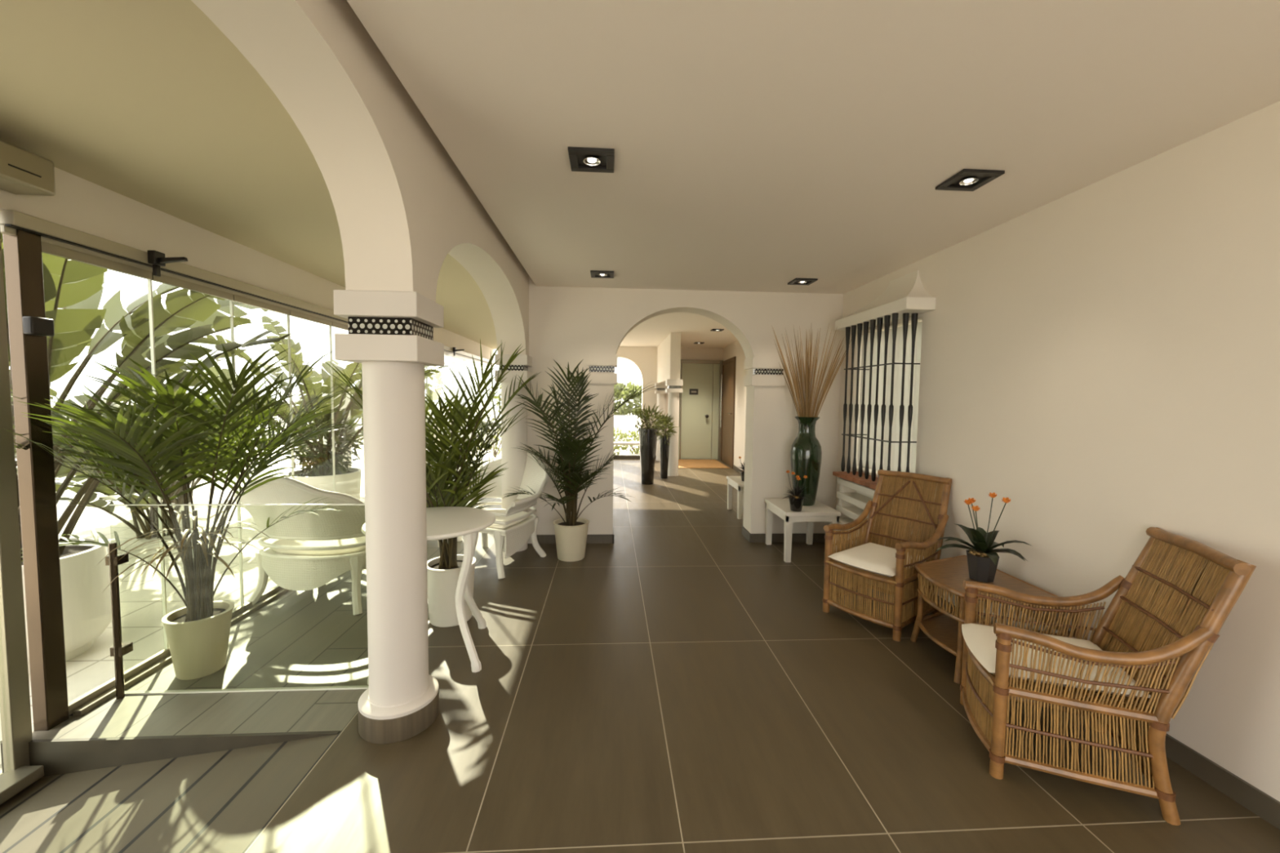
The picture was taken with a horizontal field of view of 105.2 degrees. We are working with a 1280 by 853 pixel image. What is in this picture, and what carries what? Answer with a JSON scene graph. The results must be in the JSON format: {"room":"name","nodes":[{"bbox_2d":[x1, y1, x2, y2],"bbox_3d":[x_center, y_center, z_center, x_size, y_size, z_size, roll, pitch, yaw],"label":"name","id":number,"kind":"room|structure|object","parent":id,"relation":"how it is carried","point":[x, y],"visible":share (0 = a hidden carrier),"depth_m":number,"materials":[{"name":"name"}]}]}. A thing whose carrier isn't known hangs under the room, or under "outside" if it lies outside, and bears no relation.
{"room":"hotel lobby","nodes":[
{"label":"hotel lobby","id":0,"kind":"room"},
{"bbox_2d":[161,600,234,679],"bbox_3d":[-2.217,1.080,2.467,0.272,0.300,0.272,0,3,-4],"label":"pot","id":1,"kind":"object","parent":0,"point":[197,641],"depth_m":2.40,"materials":[{"name":"beige ceramic"}]},
{"bbox_2d":[0,166,493,360],"bbox_3d":[-2.662,-1.271,5.004,0.120,0.515,9.350,0,3,-4],"label":"wall","id":2,"kind":"structure","parent":0,"point":[79,204],"depth_m":2.55,"materials":[{"name":"paint"}]},
{"bbox_2d":[0,229,32,776],"bbox_3d":[-2.416,0.289,1.479,0.040,2.290,0.850,0,3,-4],"label":"door","id":3,"kind":"structure","parent":2,"relation":"in","point":[15,696],"depth_m":1.89,"materials":[{"name":"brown metal"}]},
{"bbox_2d":[0,139,55,195],"bbox_3d":[-2.288,-0.913,1.132,0.153,0.135,1.525,0,3,-4],"label":"operator","id":4,"kind":"object","parent":2,"relation":"attached to","point":[22,171],"visible":1,"depth_m":1.80,"materials":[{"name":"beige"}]},
{"bbox_2d":[2,229,69,731],"bbox_3d":[-2.428,0.259,1.996,0.120,2.330,0.085,0,3,-4],"label":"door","id":5,"kind":"structure","parent":2,"relation":"in","point":[28,327],"depth_m":1.98,"materials":[{"name":"brown metal"}]},
{"bbox_2d":[41,241,168,715],"bbox_3d":[-2.464,0.231,2.258,0.024,1.995,0.528,0,3,-4],"label":"door frame","id":6,"kind":"structure","parent":2,"relation":"in","point":[47,248],"depth_m":2.37,"materials":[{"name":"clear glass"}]},
{"bbox_2d":[147,249,187,276],"bbox_3d":[-2.342,-0.808,2.437,0.159,0.120,0.060,0,3,-4],"label":"track latch","id":7,"kind":"object","parent":2,"relation":"attached to","point":[157,259],"visible":1,"depth_m":2.42,"materials":[{"name":"black plastic"}]},
{"bbox_2d":[151,272,244,654],"bbox_3d":[-2.497,0.199,2.789,0.024,1.995,0.528,0,3,-4],"label":"window","id":8,"kind":"structure","parent":2,"relation":"in","point":[171,281],"depth_m":2.99,"materials":[{"name":"clear glass"}]},
{"bbox_2d":[0,209,494,364],"bbox_3d":[-2.687,-1.015,5.771,0.120,0.085,7.850,0,3,-4],"label":"beam","id":9,"kind":"structure","parent":2,"relation":"attached to","point":[12,217],"depth_m":2.37,"materials":[{"name":"beige"}]},
{"bbox_2d":[4,223,493,364],"bbox_3d":[-2.649,-1.000,5.774,0.023,0.007,7.850,0,3,-4],"label":"trim","id":10,"kind":"structure","parent":2,"relation":"attached to","point":[7,225],"depth_m":2.42,"materials":[{"name":"brown metal"}]},
{"bbox_2d":[232,293,294,610],"bbox_3d":[-2.530,0.167,3.320,0.024,1.995,0.528,0,3,-4],"label":"window","id":11,"kind":"structure","parent":2,"relation":"in","point":[238,299],"depth_m":3.38,"materials":[{"name":"clear glass"}]},
{"bbox_2d":[289,310,335,492],"bbox_3d":[-2.562,0.136,3.852,0.024,1.995,0.528,0,3,-4],"label":"window","id":12,"kind":"structure","parent":2,"relation":"in","point":[294,313],"depth_m":4.07,"materials":[{"name":"clear glass"}]},
{"bbox_2d":[331,321,348,330],"bbox_3d":[-2.595,0.104,4.383,0.024,1.995,0.528,0,3,-4],"label":"window","id":13,"kind":"structure","parent":2,"relation":"in","point":[337,325],"depth_m":4.19,"materials":[{"name":"clear glass"}]},
{"bbox_2d":[426,365,428,444],"bbox_3d":[-2.694,0.009,5.976,0.024,1.995,0.528,0,3,-4],"label":"window","id":14,"kind":"structure","parent":2,"relation":"in","point":[426,366],"depth_m":6.20,"materials":[{"name":"clear glass"}]},
{"bbox_2d":[440,368,442,433],"bbox_3d":[-2.727,-0.022,6.507,0.024,1.995,0.528,0,3,-4],"label":"window","id":15,"kind":"structure","parent":2,"relation":"in","point":[441,368],"depth_m":6.73,"materials":[{"name":"clear glass"}]},
{"bbox_2d":[444,351,454,401],"bbox_3d":[-2.759,-0.054,7.038,0.024,1.995,0.528,0,3,-4],"label":"window","id":16,"kind":"structure","parent":2,"relation":"in","point":[445,353],"depth_m":7.24,"materials":[{"name":"clear glass"}]},
{"bbox_2d":[453,346,464,355],"bbox_3d":[-2.630,-1.085,7.100,0.159,0.120,0.060,0,3,-4],"label":"track latch","id":17,"kind":"object","parent":2,"relation":"attached to","point":[455,349],"visible":1,"depth_m":7.09,"materials":[{"name":"black metal"}]},
{"bbox_2d":[453,355,465,462],"bbox_3d":[-2.792,-0.086,7.569,0.024,1.995,0.528,0,3,-4],"label":"window","id":18,"kind":"structure","parent":2,"relation":"in","point":[455,356],"depth_m":7.75,"materials":[{"name":"clear glass"}]},
{"bbox_2d":[464,357,474,460],"bbox_3d":[-2.825,-0.117,8.100,0.024,1.995,0.528,0,3,-4],"label":"window","id":19,"kind":"structure","parent":2,"relation":"in","point":[465,358],"depth_m":8.30,"materials":[{"name":"clear glass"}]},
{"bbox_2d":[474,360,482,467],"bbox_3d":[-2.858,-0.149,8.631,0.024,1.995,0.528,0,3,-4],"label":"window","id":20,"kind":"structure","parent":2,"relation":"in","point":[476,362],"depth_m":8.84,"materials":[{"name":"clear glass"}]},
{"bbox_2d":[482,362,489,462],"bbox_3d":[-2.890,-0.180,9.162,0.024,1.995,0.528,0,3,-4],"label":"window","id":21,"kind":"structure","parent":2,"relation":"in","point":[483,363],"depth_m":9.39,"materials":[{"name":"clear glass"}]},
{"bbox_2d":[489,364,493,461],"bbox_3d":[-2.916,-0.205,9.576,0.024,1.995,0.293,0,3,-4],"label":"window","id":22,"kind":"structure","parent":2,"relation":"in","point":[490,365],"depth_m":9.73,"materials":[{"name":"clear glass"}]},
{"bbox_2d":[0,0,497,349],"bbox_3d":[-1.948,-1.291,3.968,1.417,0.235,11.500,0,3,-4],"label":"ceiling","id":23,"kind":"structure","parent":0,"point":[149,103],"depth_m":1.77,"materials":[{"name":"beige paint"}]},
{"bbox_2d":[191,0,528,355],"bbox_3d":[-0.975,0.000,1.496,0.250,2.600,6.300,0,3,-4],"label":"wall","id":24,"kind":"structure","parent":0,"point":[402,204],"depth_m":1.74,"materials":[{"name":"paint"}]},
{"bbox_2d":[0,730,339,777],"bbox_3d":[-1.894,1.357,1.993,1.290,0.192,0.016,0,3,-4],"label":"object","id":25,"kind":"structure","parent":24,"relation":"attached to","point":[57,756],"depth_m":1.97,"materials":[{"name":"tile"}]},
{"bbox_2d":[426,554,475,626],"bbox_3d":[-1.187,1.027,3.069,0.302,0.360,0.302,0,3,-4],"label":"pot","id":26,"kind":"object","parent":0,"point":[443,575],"depth_m":2.95,"materials":[{"name":"white ceramic"}]},
{"bbox_2d":[553,517,589,561],"bbox_3d":[-0.600,0.987,4.267,0.312,0.315,0.312,0,3,-4],"label":"pot","id":27,"kind":"object","parent":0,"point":[571,535],"depth_m":4.16,"materials":[{"name":"beige ceramic"}]},
{"bbox_2d":[0,458,1279,852],"bbox_3d":[-0.152,1.211,4.930,5.170,0.200,12.900,0,3,-4],"label":"floor","id":28,"kind":"structure","parent":0,"point":[679,685],"depth_m":2.00,"materials":[{"name":"tile"}]},
{"bbox_2d":[0,339,354,679],"bbox_3d":[-2.237,0.396,2.416,1.369,1.672,1.505,1,3,4],"label":"potted palm","id":29,"kind":"object","parent":28,"relation":"on","point":[197,633],"visible":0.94,"depth_m":2.32,"materials":[{"name":"green plant"}]},
{"bbox_2d":[72,587,289,715],"bbox_3d":[-2.704,1.014,5.956,0.105,0.032,7.720,0,3,-4],"label":"trim","id":30,"kind":"structure","parent":28,"relation":"on","point":[84,708],"depth_m":2.41,"materials":[{"name":"silver metal"}]},
{"bbox_2d":[105,503,368,699],"bbox_3d":[-1.789,0.803,2.265,1.235,0.888,0.056,0,3,-4],"label":"glass railing","id":31,"kind":"object","parent":28,"relation":"on","point":[119,649],"visible":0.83,"depth_m":2.23,"materials":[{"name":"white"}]},
{"bbox_2d":[234,475,366,615],"bbox_3d":[-2.151,0.730,3.356,1.002,0.914,0.846,1,3,4],"label":"armchair","id":32,"kind":"object","parent":28,"relation":"on","point":[309,551],"visible":0.66,"depth_m":3.10,"materials":[{"name":"white"}]},
{"bbox_2d":[333,289,444,743],"bbox_3d":[-1.028,0.369,2.066,0.314,1.795,0.314,0,3,-4],"label":"column","id":33,"kind":"structure","parent":28,"relation":"on","point":[390,334],"depth_m":1.97,"materials":[{"name":"white paint"}]},
{"bbox_2d":[361,506,495,684],"bbox_3d":[-1.124,0.867,2.652,0.660,0.735,0.660,0,3,-4],"label":"table","id":34,"kind":"object","parent":28,"relation":"on","point":[442,522],"visible":0.59,"depth_m":2.53,"materials":[{"name":"white wood"}]},
{"bbox_2d":[322,339,540,626],"bbox_3d":[-1.287,0.346,3.069,1.226,1.718,1.048,0,3,-4],"label":"potted palm","id":35,"kind":"object","parent":28,"relation":"on","point":[443,571],"visible":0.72,"depth_m":2.95,"materials":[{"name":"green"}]},
{"bbox_2d":[431,450,548,578],"bbox_3d":[-1.217,0.692,4.197,0.862,0.915,0.774,2,4,22],"label":"wicker armchair","id":36,"kind":"object","parent":28,"relation":"on","point":[513,526],"visible":0.66,"depth_m":4.10,"materials":[{"name":"white"}]},
{"bbox_2d":[494,354,532,551],"bbox_3d":[-1.147,0.242,4.465,0.280,1.765,0.280,0,3,-4],"label":"column","id":37,"kind":"structure","parent":28,"relation":"on","point":[512,477],"depth_m":4.36,"materials":[{"name":"white paint"}]},
{"bbox_2d":[503,360,661,561],"bbox_3d":[-0.546,0.311,4.107,1.229,1.684,1.004,-1,4,-30],"label":"potted palm","id":38,"kind":"object","parent":28,"relation":"on","point":[571,531],"visible":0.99,"depth_m":4.08,"materials":[{"name":"green plant"}]},
{"bbox_2d":[630,404,666,484],"bbox_3d":[0.128,0.274,7.977,0.628,1.320,0.600,-2,4,-42],"label":"potted plant","id":39,"kind":"object","parent":28,"relation":"on","point":[647,436],"visible":1,"depth_m":7.87,"materials":[{"name":"black"}]},
{"bbox_2d":[654,382,668,461],"bbox_3d":[0.471,-0.102,10.963,0.280,1.730,0.280,0,3,-4],"label":"column","id":40,"kind":"structure","parent":28,"relation":"on","point":[660,390],"depth_m":10.85,"materials":[{"name":"white paint"}]},
{"bbox_2d":[653,412,677,478],"bbox_3d":[0.413,0.328,8.528,0.464,1.155,0.487,3,4,32],"label":"potted plant","id":41,"kind":"object","parent":28,"relation":"on","point":[664,441],"visible":0.83,"depth_m":8.47,"materials":[{"name":"black"}]},
{"bbox_2d":[665,379,683,476],"bbox_3d":[0.602,0.024,8.831,0.280,1.730,0.280,0,3,-4],"label":"column","id":42,"kind":"structure","parent":28,"relation":"on","point":[673,389],"depth_m":8.74,"materials":[{"name":"white paint"}]},
{"bbox_2d":[678,459,729,468],"bbox_3d":[1.189,0.795,10.489,1.150,0.012,1.340,0,3,-4],"label":"door mat","id":43,"kind":"object","parent":28,"relation":"on","point":[682,464],"visible":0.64,"depth_m":10.34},
{"bbox_2d":[726,475,744,519],"bbox_3d":[1.474,0.859,5.979,0.720,0.420,0.570,0,3,-4],"label":"table","id":44,"kind":"object","parent":28,"relation":"on","point":[735,482],"visible":0.44,"depth_m":5.80,"materials":[{"name":"white paint"}]},
{"bbox_2d":[734,456,744,481],"bbox_3d":[1.262,0.502,5.844,0.252,0.302,0.273,0,3,-4],"label":"potted flower","id":45,"kind":"object","parent":44,"relation":"on","point":[742,473],"visible":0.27,"depth_m":5.83,"materials":[{"name":"green plant"}]},
{"bbox_2d":[764,498,840,562],"bbox_3d":[1.464,0.936,4.484,0.485,0.440,0.585,0,3,-4],"label":"table","id":46,"kind":"object","parent":28,"relation":"on","point":[819,512],"visible":0.78,"depth_m":4.25,"materials":[{"name":"white paint"}]},
{"bbox_2d":[782,470,808,511],"bbox_3d":[1.348,0.554,4.238,0.234,0.347,0.242,-1,4,-29],"label":"potted flower","id":47,"kind":"object","parent":46,"relation":"on","point":[796,500],"visible":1,"depth_m":4.21,"materials":[{"name":"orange plant"}]},
{"bbox_2d":[790,416,822,506],"bbox_3d":[1.522,0.312,4.489,0.273,0.804,0.273,0,3,-4],"label":"floor vase","id":48,"kind":"object","parent":46,"relation":"on","point":[806,452],"visible":0.88,"depth_m":4.40,"materials":[{"name":"green ceramic"}]},
{"bbox_2d":[772,324,851,417],"bbox_3d":[1.546,-0.462,4.453,0.785,0.996,0.494,0,3,-4],"label":"reeds","id":49,"kind":"object","parent":48,"relation":"in","point":[806,405],"visible":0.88,"depth_m":4.42,"materials":[{"name":"beige plant"}]},
{"bbox_2d":[822,469,951,641],"bbox_3d":[1.624,0.782,3.214,0.702,0.911,0.551,-2,4,-36],"label":"rattan armchair","id":50,"kind":"object","parent":28,"relation":"on","point":[917,491],"visible":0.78,"depth_m":3.21,"materials":[{"name":"brown wicker"}]},
{"bbox_2d":[828,542,924,577],"bbox_3d":[1.533,0.850,3.152,0.505,0.057,0.424,-3,5,-36],"label":"seat cushion","id":51,"kind":"object","parent":50,"relation":"on","point":[873,557],"visible":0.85,"depth_m":3.09,"materials":[{"name":"white fabric"}]},
{"bbox_2d":[910,555,1091,684],"bbox_3d":[1.791,1.042,2.622,0.491,0.462,0.812,0,3,-4],"label":"table","id":52,"kind":"object","parent":28,"relation":"on","point":[944,628],"visible":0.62,"depth_m":2.59,"materials":[{"name":"wicker"}]},
{"bbox_2d":[921,611,983,651],"bbox_3d":[1.792,1.143,2.628,0.438,0.010,0.745,0,3,-4],"label":"shelf","id":53,"kind":"object","parent":52,"relation":"attached to","point":[939,627],"depth_m":2.72,"materials":[{"name":"wood"}]},
{"bbox_2d":[934,492,1030,582],"bbox_3d":[1.850,0.585,2.601,0.406,0.460,0.401,-2,4,-38],"label":"potted flower","id":54,"kind":"object","parent":52,"relation":"on","point":[982,559],"visible":1,"depth_m":2.57,"materials":[{"name":"green plant"}]},
{"bbox_2d":[960,527,1256,825],"bbox_3d":[1.714,0.859,1.917,0.702,0.911,0.551,2,4,22],"label":"rattan armchair","id":55,"kind":"object","parent":28,"relation":"on","point":[1162,623],"visible":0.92,"depth_m":1.76,"materials":[{"name":"brown wicker"}]},
{"bbox_2d":[961,622,1153,698],"bbox_3d":[1.609,0.920,1.962,0.505,0.057,0.424,1,3,22],"label":"seat cushion","id":56,"kind":"object","parent":55,"relation":"on","point":[980,639],"visible":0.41,"depth_m":1.92,"materials":[{"name":"white fabric"}]},
{"bbox_3d":[-2.461,1.470,1.240,0.140,0.060,1.500,0,3,-4],"label":"trim","id":57,"kind":"structure","parent":28,"relation":"on","visible":0},
{"bbox_2d":[0,764,44,804],"bbox_3d":[-2.397,1.363,1.835,0.100,0.045,0.190,0,3,-4],"label":"guide","id":58,"kind":"object","parent":57,"relation":"on","point":[12,782],"visible":1,"depth_m":1.87,"materials":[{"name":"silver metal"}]},
{"bbox_2d":[656,332,680,382],"bbox_3d":[0.550,-1.338,9.851,0.180,0.870,2.480,0,3,-4],"label":"wall partition","id":59,"kind":"structure","parent":0,"point":[668,351],"depth_m":8.72,"materials":[{"name":"paint"}]},
{"bbox_2d":[616,346,723,459],"bbox_3d":[0.357,-0.607,11.252,3.700,2.700,0.250,0,3,-4],"label":"wall","id":60,"kind":"structure","parent":0,"point":[645,358],"depth_m":11.10,"materials":[{"name":"paint"}]},
{"bbox_2d":[613,441,639,444],"bbox_3d":[-0.483,0.385,11.249,1.160,0.040,0.330,0,3,-4],"label":"trim","id":61,"kind":"structure","parent":60,"relation":"attached to","point":[615,442],"depth_m":11.12,"materials":[{"name":"white paint"}]},
{"bbox_2d":[613,455,656,459],"bbox_3d":[-0.125,0.702,11.170,1.750,0.085,0.014,0,3,-4],"label":"baseboard","id":62,"kind":"structure","parent":60,"relation":"attached to","point":[620,456],"depth_m":11.15,"materials":[{"name":"tile"}]},
{"bbox_2d":[678,360,723,459],"bbox_3d":[1.328,-0.373,11.143,1.110,2.270,0.155,0,3,-4],"label":"door","id":63,"kind":"structure","parent":60,"relation":"in","point":[697,425],"depth_m":11.16,"materials":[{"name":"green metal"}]},
{"bbox_2d":[688,388,697,395],"bbox_3d":[1.223,-0.789,11.126,0.200,0.130,0.014,0,3,-4],"label":"plaque","id":64,"kind":"object","parent":63,"relation":"attached to","point":[691,391],"visible":1,"depth_m":11.12,"materials":[{"name":"grey metal"}]},
{"bbox_2d":[619,312,737,348],"bbox_3d":[0.470,-1.680,7.971,3.900,0.130,6.215,0,3,-4],"label":"ceiling","id":65,"kind":"structure","parent":0,"point":[692,327],"depth_m":8.55,"materials":[{"name":"white paint"}]},
{"bbox_2d":[710,328,724,331],"bbox_3d":[1.289,-1.609,8.164,0.190,0.014,0.190,0,3,-4],"label":"recessed light","id":66,"kind":"object","parent":65,"relation":"in","point":[712,330],"visible":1,"depth_m":8.14,"materials":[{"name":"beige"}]},
{"bbox_2d":[527,275,843,543],"bbox_3d":[0.353,-0.178,4.814,3.300,2.600,0.280,0,3,-4],"label":"wall","id":67,"kind":"structure","parent":0,"point":[566,324],"depth_m":4.67,"materials":[{"name":"paint"}]},
{"bbox_2d":[586,354,617,384],"bbox_3d":[-0.363,-0.548,4.736,0.285,0.270,0.284,0,3,-4],"label":"trim","id":68,"kind":"structure","parent":67,"relation":"attached to","point":[592,359],"depth_m":4.60,"materials":[{"name":"paint"}]},
{"bbox_2d":[536,525,825,543],"bbox_3d":[0.446,1.078,4.888,2.955,0.085,0.292,0,3,-4],"label":"baseboard","id":69,"kind":"structure","parent":67,"relation":"attached to","point":[779,537],"depth_m":4.79,"materials":[{"name":"tile"}]},
{"bbox_2d":[743,357,789,386],"bbox_3d":[1.244,-0.534,4.835,0.355,0.270,0.284,0,3,-4],"label":"trim","id":70,"kind":"structure","parent":67,"relation":"attached to","point":[752,362],"depth_m":4.70,"materials":[{"name":"paint"}]},
{"bbox_2d":[723,340,746,470],"bbox_3d":[2.028,-0.357,8.201,0.324,2.600,6.300,1,3,0],"label":"wall","id":71,"kind":"structure","parent":0,"point":[734,349],"depth_m":9.34,"materials":[{"name":"paint"}]},
{"bbox_2d":[720,356,736,468],"bbox_3d":[1.879,-0.310,10.435,0.132,2.240,1.360,1,3,0],"label":"door","id":72,"kind":"structure","parent":71,"relation":"in","point":[728,385],"depth_m":10.36,"materials":[{"name":"brown wood"}]},
{"bbox_2d":[724,462,742,474],"bbox_3d":[1.887,0.900,8.214,0.017,0.085,6.180,1,3,0],"label":"baseboard","id":73,"kind":"structure","parent":71,"relation":"attached to","point":[735,468],"depth_m":9.46,"materials":[{"name":"tile"}]},
{"bbox_2d":[346,0,1279,293],"bbox_3d":[0.715,-1.152,1.514,2.975,0.100,6.265,0,3,-4],"label":"ceiling","id":74,"kind":"structure","parent":0,"point":[758,145],"depth_m":1.72,"materials":[{"name":"white paint"}]},
{"bbox_2d":[568,146,614,173],"bbox_3d":[-0.206,-1.141,2.097,0.190,0.014,0.190,0,3,-4],"label":"recessed light","id":75,"kind":"object","parent":74,"relation":"in","point":[581,159],"visible":1,"depth_m":2.09,"materials":[{"name":"black metal"}]},
{"bbox_2d":[590,270,613,278],"bbox_3d":[-0.311,-1.256,4.041,0.190,0.014,0.190,0,3,-4],"label":"recessed light","id":76,"kind":"object","parent":74,"relation":"in","point":[594,273],"visible":1,"depth_m":4.03,"materials":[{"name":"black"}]},
{"bbox_2d":[787,278,817,285],"bbox_3d":[1.397,-1.245,4.207,0.190,0.014,0.190,0,3,-4],"label":"recessed light","id":77,"kind":"object","parent":74,"relation":"in","point":[806,282],"visible":1,"depth_m":4.19,"materials":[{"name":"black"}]},
{"bbox_2d":[935,168,1004,191],"bbox_3d":[1.508,-1.128,2.244,0.190,0.014,0.190,0,3,-4],"label":"recessed light","id":78,"kind":"object","parent":74,"relation":"in","point":[966,180],"visible":1,"depth_m":2.23,"materials":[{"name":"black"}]},
{"bbox_2d":[835,101,1279,801],"bbox_3d":[2.252,0.021,1.811,0.250,2.600,6.530,0,3,-4],"label":"wall","id":79,"kind":"structure","parent":0,"point":[1101,359],"depth_m":2.10,"materials":[{"name":"paint"}]},
{"bbox_2d":[832,471,912,542],"bbox_3d":[1.866,0.659,3.978,0.240,0.462,0.900,0,3,-4],"label":"radiator","id":80,"kind":"object","parent":79,"relation":"attached to","point":[855,491],"visible":0.39,"depth_m":4.16,"materials":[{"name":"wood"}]},
{"bbox_2d":[840,312,919,481],"bbox_3d":[1.904,-0.209,3.917,0.226,1.255,0.754,0,3,-4],"label":"window grille","id":81,"kind":"object","parent":79,"relation":"in","point":[895,316],"visible":0.93,"depth_m":3.77,"materials":[{"name":"black metal"}]},
{"bbox_2d":[835,270,935,330],"bbox_3d":[1.901,-0.997,3.887,0.210,0.320,1.070,0,3,-4],"label":"canopy","id":82,"kind":"object","parent":79,"relation":"attached to","point":[904,294],"visible":0.93,"depth_m":3.62,"materials":[{"name":"white paint"}]},
{"bbox_2d":[857,321,922,472],"bbox_3d":[2.060,-0.207,4.029,0.032,1.190,0.942,0,3,-4],"label":"window","id":83,"kind":"structure","parent":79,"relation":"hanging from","point":[899,341],"depth_m":3.98,"materials":[{"name":"white glass"}]},
{"bbox_2d":[837,536,1279,829],"bbox_3d":[2.115,1.284,1.735,0.014,0.085,6.245,0,3,-4],"label":"baseboard","id":84,"kind":"structure","parent":79,"relation":"attached to","point":[1263,805],"depth_m":1.77,"materials":[{"name":"tile"}]},
{"label":"outside","id":85,"kind":"structure","parent":0,"visible":0},
{"bbox_2d":[0,404,639,773],"bbox_3d":[-1.251,0.491,20.025,120.000,0.240,80.000,0,3,-4],"label":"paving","id":86,"kind":"object","parent":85,"point":[140,596],"depth_m":4.24,"materials":[{"name":"beige stone"}]},
{"bbox_2d":[49,387,57,399],"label":"banana plant","id":87,"kind":"object","parent":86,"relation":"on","point":[51,390],"depth_m":3.48,"materials":[{"name":"green plant"}]},
{"bbox_2d":[54,472,68,478],"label":"banana plant","id":88,"kind":"object","parent":86,"relation":"on","point":[65,474],"depth_m":3.96,"materials":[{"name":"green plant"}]},
{"bbox_2d":[68,475,89,493],"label":"banana plant","id":89,"kind":"object","parent":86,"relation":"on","point":[76,487],"depth_m":5.01,"materials":[{"name":"green plant"}]},
{"bbox_2d":[76,337,93,346],"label":"banana plant","id":90,"kind":"object","parent":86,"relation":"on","point":[89,341],"depth_m":4.31,"materials":[{"name":"green plant"}]},
{"bbox_2d":[58,537,111,661],"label":"planter","id":91,"kind":"object","parent":86,"relation":"on","point":[86,609],"depth_m":2.86,"materials":[{"name":"white ceramic"}]},
{"bbox_2d":[75,465,95,475],"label":"banana plant","id":92,"kind":"object","parent":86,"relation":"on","point":[77,473],"depth_m":4.02,"materials":[{"name":"green plant"}]},
{"bbox_2d":[41,252,151,541],"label":"banana plant","id":93,"kind":"object","parent":86,"relation":"on","point":[73,291],"depth_m":2.87,"materials":[{"name":"green plant"}]},
{"bbox_2d":[86,472,159,539],"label":"banana plant","id":94,"kind":"object","parent":86,"relation":"on","point":[152,516],"depth_m":5.02,"materials":[{"name":"green plant"}]},
{"bbox_2d":[15,418,287,467],"bbox_3d":[-11.385,0.827,4.114,0.200,0.710,25.500,0,3,-4],"label":"wall","id":95,"kind":"structure","parent":86,"relation":"on","point":[277,420],"depth_m":15.89,"materials":[{"name":"white"}]},
{"bbox_2d":[162,480,183,517],"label":"banana plant","id":96,"kind":"object","parent":86,"relation":"on","point":[177,508],"depth_m":5.33,"materials":[{"name":"green plant"}]},
{"bbox_2d":[172,488,182,504],"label":"banana plant","id":97,"kind":"object","parent":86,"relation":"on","point":[175,500],"depth_m":6.83,"materials":[{"name":"green plant"}]},
{"bbox_2d":[208,366,222,382],"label":"banana plant","id":98,"kind":"object","parent":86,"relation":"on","point":[212,368],"depth_m":7.87,"materials":[{"name":"green plant"}]},
{"bbox_2d":[152,283,290,397],"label":"banana plant","id":99,"kind":"object","parent":86,"relation":"on","point":[197,312],"depth_m":3.06,"materials":[{"name":"green plant"}]},
{"bbox_2d":[219,366,232,387],"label":"banana plant","id":100,"kind":"object","parent":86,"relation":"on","point":[226,372],"depth_m":7.94,"materials":[{"name":"green plant"}]},
{"bbox_2d":[269,364,323,454],"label":"banana plant","id":101,"kind":"object","parent":86,"relation":"on","point":[317,378],"depth_m":7.75,"materials":[{"name":"green plant"}]},
{"bbox_2d":[177,315,448,500],"bbox_3d":[-3.760,-0.088,5.757,2.784,2.529,2.411,0,3,-4],"label":"banana plant","id":102,"kind":"object","parent":86,"relation":"on","point":[320,476],"visible":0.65,"depth_m":5.77,"materials":[{"name":"green plant"}]},
{"bbox_2d":[321,380,351,467],"bbox_3d":[-4.403,0.214,7.118,0.260,1.750,0.260,0,3,-4],"label":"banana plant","id":103,"kind":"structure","parent":86,"relation":"on","point":[347,400],"depth_m":7.09,"materials":[{"name":"green plant"}]},
{"bbox_2d":[350,379,363,439],"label":"banana plant","id":104,"kind":"object","parent":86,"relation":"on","point":[356,411],"depth_m":8.13,"materials":[{"name":"green plant"}]},
{"bbox_2d":[345,355,488,413],"bbox_3d":[-10.473,-2.656,23.459,6.718,5.430,5.573,0,3,-4],"label":"tree","id":105,"kind":"object","parent":86,"relation":"on","point":[459,366],"visible":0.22,"depth_m":23.16,"materials":[{"name":"green plant"}]},
{"bbox_2d":[425,415,439,444],"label":"banana plant","id":106,"kind":"object","parent":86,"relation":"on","point":[434,435],"depth_m":8.78,"materials":[{"name":"green plant"}]},
{"bbox_2d":[273,413,641,441],"bbox_3d":[-12.078,-0.037,16.967,38.000,0.910,0.300,0,3,-4],"label":"wall","id":107,"kind":"structure","parent":86,"relation":"on","point":[624,423],"depth_m":17.52,"materials":[{"name":"white paint"}]},
{"bbox_2d":[438,395,497,461],"bbox_3d":[-3.936,0.074,11.006,1.512,1.603,1.569,0,3,-4],"label":"shrub","id":108,"kind":"object","parent":86,"relation":"on","point":[484,398],"visible":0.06,"depth_m":11.07,"materials":[{"name":"green plant"}]},
{"bbox_2d":[463,377,501,457],"bbox_3d":[-3.687,-0.277,12.421,1.919,2.143,1.755,0,3,-4],"label":"shrub","id":109,"kind":"object","parent":86,"relation":"on","point":[495,452],"visible":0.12,"depth_m":12.36,"materials":[{"name":"green plant"}]},
{"bbox_2d":[475,422,493,438],"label":"banana plant","id":110,"kind":"object","parent":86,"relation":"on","point":[492,424],"depth_m":8.83,"materials":[{"name":"green plant"}]},
{"bbox_2d":[613,425,631,455],"bbox_3d":[-0.756,0.412,13.225,1.107,0.866,0.973,1,3,13],"label":"shrub","id":111,"kind":"object","parent":86,"relation":"on","point":[621,436],"visible":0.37,"depth_m":13.18,"materials":[{"name":"green plant"}]},
{"bbox_2d":[613,380,641,415],"bbox_3d":[-1.157,-1.518,29.961,4.470,2.634,4.675,0,3,-4],"label":"tree","id":112,"kind":"object","parent":86,"relation":"on","point":[625,409],"visible":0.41,"depth_m":28.88,"materials":[{"name":"green plant"}]},
{"bbox_2d":[620,430,639,453],"bbox_3d":[-0.097,0.452,13.657,1.084,0.756,0.965,0,3,-4],"label":"shrub","id":113,"kind":"object","parent":86,"relation":"on","point":[633,433],"visible":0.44,"depth_m":13.54,"materials":[{"name":"green plant"}]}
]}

